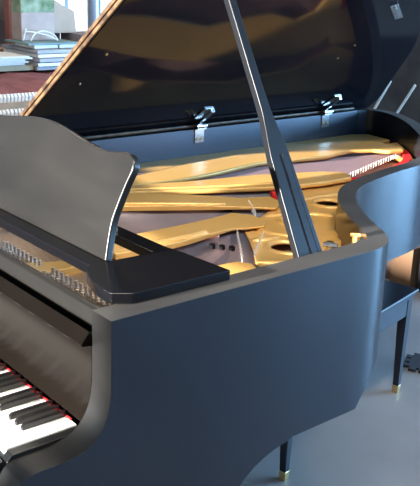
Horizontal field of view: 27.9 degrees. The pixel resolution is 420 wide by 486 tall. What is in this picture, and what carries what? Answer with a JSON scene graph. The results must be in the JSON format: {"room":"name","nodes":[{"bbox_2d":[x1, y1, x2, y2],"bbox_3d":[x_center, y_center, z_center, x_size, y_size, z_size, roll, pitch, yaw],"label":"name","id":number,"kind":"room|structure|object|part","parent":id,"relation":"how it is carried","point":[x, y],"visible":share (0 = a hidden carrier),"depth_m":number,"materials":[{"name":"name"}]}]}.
{"room":"music room","nodes":[
{"label":"music room","id":0,"kind":"room"},
{"bbox_2d":[240,278,419,485],"bbox_3d":[1.205,0.529,3.897,12.400,0.100,12.800,-13,23,-38],"label":"floor","id":1,"kind":"structure","parent":0,"point":[377,442],"depth_m":3.07,"materials":[{"name":"paint"}]},
{"bbox_2d":[0,20,4,43],"bbox_3d":[-1.365,-0.963,6.073,0.200,1.240,0.300,-13,23,-38],"label":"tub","id":2,"kind":"object","parent":1,"relation":"on","point":[2,22],"visible":0.02,"depth_m":5.86,"materials":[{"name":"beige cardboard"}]},
{"bbox_2d":[0,0,3,19],"bbox_3d":[-1.385,-1.629,5.821,0.070,0.180,0.200,-13,23,-38],"label":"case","id":3,"kind":"object","parent":2,"relation":"on","point":[1,1],"visible":0.06,"depth_m":5.84,"materials":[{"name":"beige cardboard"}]},
{"bbox_2d":[0,0,14,51],"bbox_3d":[-2.095,-1.234,5.271,1.685,2.200,0.675,-13,23,-38],"label":"storage rack","id":4,"kind":"object","parent":1,"relation":"on","point":[7,7],"visible":0.03,"depth_m":5.46,"materials":[{"name":"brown wood"}]},
{"bbox_2d":[87,0,100,29],"bbox_3d":[-0.942,-1.965,6.843,0.110,2.700,0.107,-13,23,-38],"label":"steel post","id":5,"kind":"object","parent":1,"relation":"on","point":[93,6],"visible":0.16,"depth_m":6.83,"materials":[{"name":"silver metal"}]},
{"bbox_2d":[0,0,419,485],"bbox_3d":[0.211,-0.193,2.788,2.665,1.892,1.514,-13,23,-38],"label":"grand piano","id":6,"kind":"object","parent":1,"relation":"on","point":[204,204],"visible":1,"depth_m":2.00,"materials":[{"name":"black wood"}]},
{"bbox_3d":[-0.648,-0.005,2.105,0.023,0.098,1.378,-13,23,-38],"label":"rail","id":7,"kind":"part","parent":6,"relation":"part of","materials":[{"name":"black wood"}]},
{"bbox_3d":[-0.326,-0.604,2.356,0.008,0.880,1.250,-13,23,-38],"label":"edge moulding","id":8,"kind":"part","parent":6,"relation":"part of","materials":[{"name":"brown wood"}]},
{"bbox_3d":[-0.321,-0.589,2.353,0.008,0.880,1.250,-13,23,-38],"label":"edge moulding","id":9,"kind":"part","parent":6,"relation":"part of","materials":[{"name":"brown wood"}]},
{"bbox_2d":[0,208,229,303],"bbox_3d":[-0.519,-0.093,2.186,0.278,0.022,1.430,-13,23,-38],"label":"shelf","id":10,"kind":"object","parent":6,"relation":"attached to","point":[159,273],"depth_m":1.76,"materials":[{"name":"black paint"}]},
{"bbox_3d":[0.427,-0.754,2.945,1.927,0.881,1.251,-13,23,-38],"label":"lid","id":11,"kind":"part","parent":6,"relation":"part of","materials":[{"name":"black wood"}]},
{"bbox_3d":[0.377,-0.090,2.629,0.403,0.007,1.551,8,19,19],"label":"cast plate","id":12,"kind":"part","parent":6,"relation":"part of","materials":[{"name":"gold metal"}]},
{"bbox_2d":[390,3,402,18],"bbox_3d":[0.660,-0.821,2.990,0.028,0.062,0.159,8,19,19],"label":"metal plate","id":13,"kind":"object","parent":6,"relation":"on","point":[396,9],"depth_m":2.98,"materials":[{"name":"silver metal"}]},
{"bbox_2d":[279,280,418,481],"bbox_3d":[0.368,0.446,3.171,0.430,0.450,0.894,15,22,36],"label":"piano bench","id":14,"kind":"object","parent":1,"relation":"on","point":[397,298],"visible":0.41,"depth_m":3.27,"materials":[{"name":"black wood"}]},
{"bbox_3d":[0.254,0.576,2.756,0.042,0.383,0.042,15,22,36],"label":"leg","id":15,"kind":"part","parent":14,"relation":"part of","materials":[{"name":"black wood"}]},
{"bbox_3d":[0.374,0.254,3.109,0.412,0.018,0.876,15,22,36],"label":"seat moulding","id":16,"kind":"part","parent":14,"relation":"part of","materials":[{"name":"black wood"}]},
{"bbox_3d":[0.375,0.239,3.104,0.430,0.014,0.894,15,22,36],"label":"seat","id":17,"kind":"part","parent":14,"relation":"part of","materials":[{"name":"black wood"}]},
{"bbox_3d":[0.764,0.393,3.376,0.042,0.383,0.042,15,22,36],"label":"leg","id":18,"kind":"part","parent":14,"relation":"part of","materials":[{"name":"black wood"}]},
{"bbox_2d":[385,260,391,278],"bbox_3d":[1.045,0.066,4.829,0.250,0.200,0.200,-13,23,-38],"label":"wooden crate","id":19,"kind":"object","parent":1,"relation":"on","point":[389,263],"visible":0.11,"depth_m":4.71,"materials":[{"name":"brown wood"}]},
{"bbox_2d":[367,31,419,123],"bbox_3d":[1.938,-1.746,8.876,0.780,1.220,3.600,-13,23,-38],"label":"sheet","id":20,"kind":"object","parent":1,"relation":"on","point":[408,74],"visible":0.04,"depth_m":8.38,"materials":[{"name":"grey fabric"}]},
{"bbox_2d":[373,81,415,112],"bbox_3d":[1.626,-1.191,7.970,0.144,0.711,0.608,-13,23,-38],"label":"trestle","id":21,"kind":"object","parent":1,"relation":"on","point":[414,85],"visible":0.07,"depth_m":7.82,"materials":[{"name":"silver metal"}]},
{"bbox_3d":[1.520,-1.205,8.002,0.024,0.710,0.419,-13,23,-38],"label":"leg","id":22,"kind":"part","parent":21,"relation":"part of","materials":[{"name":"silver metal"}]},
{"bbox_3d":[1.726,-1.170,7.948,0.024,0.691,0.438,-13,23,-38],"label":"leg","id":23,"kind":"part","parent":21,"relation":"part of","materials":[{"name":"silver metal"}]},
{"bbox_2d":[390,246,419,287],"bbox_3d":[1.169,0.098,4.677,0.355,0.240,0.145,-13,23,-38],"label":"cardboard box","id":24,"kind":"object","parent":1,"relation":"on","point":[404,268],"visible":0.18,"depth_m":4.56,"materials":[{"name":"brown cardboard"}]},
{"bbox_2d":[403,353,419,372],"bbox_3d":[0.939,0.529,3.686,0.174,0.012,0.174,9,19,20],"label":"foam mat","id":25,"kind":"object","parent":1,"relation":"on","point":[412,362],"visible":0.97,"depth_m":3.68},
{"bbox_2d":[417,263,419,290],"bbox_3d":[1.294,0.130,4.540,0.280,0.270,0.210,-13,23,-38],"label":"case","id":26,"kind":"object","parent":1,"relation":"on","point":[418,280],"visible":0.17,"depth_m":4.54,"materials":[{"name":"black"}]},
{"bbox_3d":[-0.959,-0.359,4.788,2.450,0.905,1.900,-13,23,-38],"label":"work table","id":27,"kind":"object","parent":1,"relation":"on","visible":0},
{"bbox_2d":[0,108,23,115],"bbox_3d":[-0.807,-0.560,3.780,0.580,0.106,0.200,-13,23,-38],"label":"rug","id":28,"kind":"object","parent":27,"relation":"on","point":[12,112],"visible":0.1,"depth_m":3.66,"materials":[{"name":"white fabric"}]},
{"bbox_2d":[0,92,36,110],"bbox_3d":[-0.901,-0.648,3.996,0.670,0.135,0.200,-13,23,-38],"label":"rug","id":29,"kind":"object","parent":27,"relation":"on","point":[19,100],"visible":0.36,"depth_m":3.96,"materials":[{"name":"white fabric"}]},
{"bbox_3d":[-0.939,-0.663,4.040,0.670,0.084,0.020,-13,23,-38],"label":"hammer rail","id":30,"kind":"part","parent":29,"relation":"part of","materials":[{"name":"beige fabric"}]},
{"bbox_2d":[0,70,54,94],"bbox_3d":[-1.123,-0.903,4.802,1.900,0.110,1.240,-13,23,-38],"label":"cloth cover","id":31,"kind":"object","parent":27,"relation":"on","point":[11,82],"visible":0.12,"depth_m":4.64,"materials":[{"name":"red fabric"}]},
{"bbox_2d":[0,63,33,71],"bbox_3d":[-1.290,-1.053,5.024,0.365,0.031,0.320,-13,23,-38],"label":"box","id":32,"kind":"object","parent":31,"relation":"on","point":[26,66],"visible":0.54,"depth_m":4.96,"materials":[{"name":"grey cardboard"}]},
{"bbox_2d":[0,63,24,65],"bbox_3d":[-1.298,-1.073,5.016,0.290,0.011,0.290,-13,23,-38],"label":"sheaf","id":33,"kind":"object","parent":32,"relation":"on","point":[14,63],"visible":0.5,"depth_m":4.95,"materials":[{"name":"white paper"}]},
{"bbox_2d":[0,60,28,63],"bbox_3d":[-1.272,-1.086,5.019,0.278,0.011,0.292,-13,23,-38],"label":"sheaf","id":34,"kind":"object","parent":33,"relation":"on","point":[25,61],"visible":0.5,"depth_m":4.94,"materials":[{"name":"paper"}]},
{"bbox_2d":[0,59,24,61],"bbox_3d":[-1.296,-1.087,4.983,0.298,0.011,0.294,-13,23,-38],"label":"sheaf","id":35,"kind":"object","parent":34,"relation":"on","point":[21,59],"visible":0.5,"depth_m":4.91,"materials":[{"name":"paper"}]},
{"bbox_2d":[0,57,31,59],"bbox_3d":[-1.245,-1.105,5.006,0.270,0.009,0.296,-13,23,-38],"label":"sheaf","id":36,"kind":"object","parent":35,"relation":"on","point":[30,57],"visible":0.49,"depth_m":4.92,"materials":[{"name":"white paper"}]},
{"bbox_2d":[0,52,29,58],"bbox_3d":[-1.263,-1.106,4.976,0.286,0.009,0.298,-13,23,-38],"label":"book","id":37,"kind":"object","parent":36,"relation":"on","point":[3,55],"visible":1,"depth_m":4.95,"materials":[{"name":"white paper"}]},
{"bbox_2d":[34,66,57,70],"bbox_3d":[-1.030,-1.121,5.281,0.360,0.020,0.460,-13,23,-38],"label":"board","id":38,"kind":"object","parent":31,"relation":"on","point":[35,67],"visible":0.2,"depth_m":5.04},
{"bbox_2d":[26,60,60,66],"bbox_3d":[-1.020,-1.138,5.258,0.360,0.020,0.460,-13,23,-38],"label":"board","id":39,"kind":"object","parent":38,"relation":"on","point":[44,64],"visible":0.2,"depth_m":5.03,"materials":[{"name":"paper"}]},
{"bbox_2d":[25,56,64,62],"bbox_3d":[-1.012,-1.165,5.264,0.360,0.020,0.460,-13,23,-38],"label":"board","id":40,"kind":"object","parent":39,"relation":"on","point":[54,59],"visible":0.2,"depth_m":5.04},
{"bbox_2d":[3,48,68,57],"bbox_3d":[-1.024,-1.196,5.282,0.360,0.020,0.460,-13,23,-38],"label":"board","id":41,"kind":"object","parent":40,"relation":"on","point":[52,55],"visible":0.47,"depth_m":5.10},
{"bbox_2d":[2,44,72,53],"bbox_3d":[-1.027,-1.218,5.274,0.360,0.020,0.460,-13,23,-38],"label":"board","id":42,"kind":"object","parent":41,"relation":"on","point":[10,46],"visible":0.52,"depth_m":5.10,"materials":[{"name":"blue cardboard"}]},
{"bbox_2d":[15,43,57,48],"bbox_3d":[-1.066,-1.215,5.182,0.160,0.022,0.250,-13,23,-38],"label":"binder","id":43,"kind":"object","parent":42,"relation":"on","point":[16,44],"visible":0.62,"depth_m":5.09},
{"bbox_2d":[5,39,76,45],"bbox_3d":[-1.038,-1.246,5.223,0.355,0.012,0.310,-13,23,-38],"label":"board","id":44,"kind":"object","parent":43,"relation":"on","point":[60,41],"visible":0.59,"depth_m":5.14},
{"bbox_2d":[10,0,54,40],"bbox_3d":[-1.095,-1.394,5.218,0.234,0.270,0.134,-13,23,-38],"label":"paper bag","id":45,"kind":"object","parent":44,"relation":"on","point":[31,15],"visible":0.98,"depth_m":5.16,"materials":[{"name":"white paper"}]},
{"bbox_2d":[23,29,57,40],"bbox_3d":[-1.031,-1.270,5.152,0.231,0.076,0.031,-9,21,-31],"label":"cord","id":46,"kind":"object","parent":44,"relation":"on","point":[25,31],"visible":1,"depth_m":5.14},
{"bbox_2d":[58,44,75,47],"bbox_3d":[-0.946,-1.242,5.277,0.130,0.022,0.250,-13,23,-38],"label":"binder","id":47,"kind":"object","parent":42,"relation":"on","point":[63,45],"visible":0.28,"depth_m":5.18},
{"bbox_3d":[-1.047,-1.337,5.485,0.130,0.068,0.070,-13,23,-38],"label":"box","id":48,"kind":"object","parent":42,"relation":"on","visible":0},
{"bbox_2d":[54,0,75,32],"bbox_3d":[-0.988,-1.467,5.442,0.195,0.210,0.160,-13,23,-38],"label":"carton","id":49,"kind":"object","parent":48,"relation":"on","point":[64,18],"visible":0.64,"depth_m":5.39,"materials":[{"name":"cardboard"}]},
{"bbox_2d":[60,31,85,41],"bbox_3d":[-0.795,-1.289,5.556,0.260,0.182,0.290,-13,23,-38],"label":"box","id":50,"kind":"object","parent":31,"relation":"on","point":[76,36],"visible":0.04,"depth_m":5.46,"materials":[{"name":"cardboard"}]},
{"bbox_3d":[-2.745,-2.612,8.009,12.100,3.100,0.120,-13,23,-38],"label":"wall","id":51,"kind":"structure","parent":0,"visible":0},
{"bbox_2d":[61,0,67,7],"bbox_3d":[-1.546,-2.925,8.941,2.800,2.200,0.060,-13,23,-38],"label":"window","id":52,"kind":"structure","parent":51,"relation":"in","point":[63,2],"depth_m":9.04,"materials":[{"name":"grey paint"}]}
]}

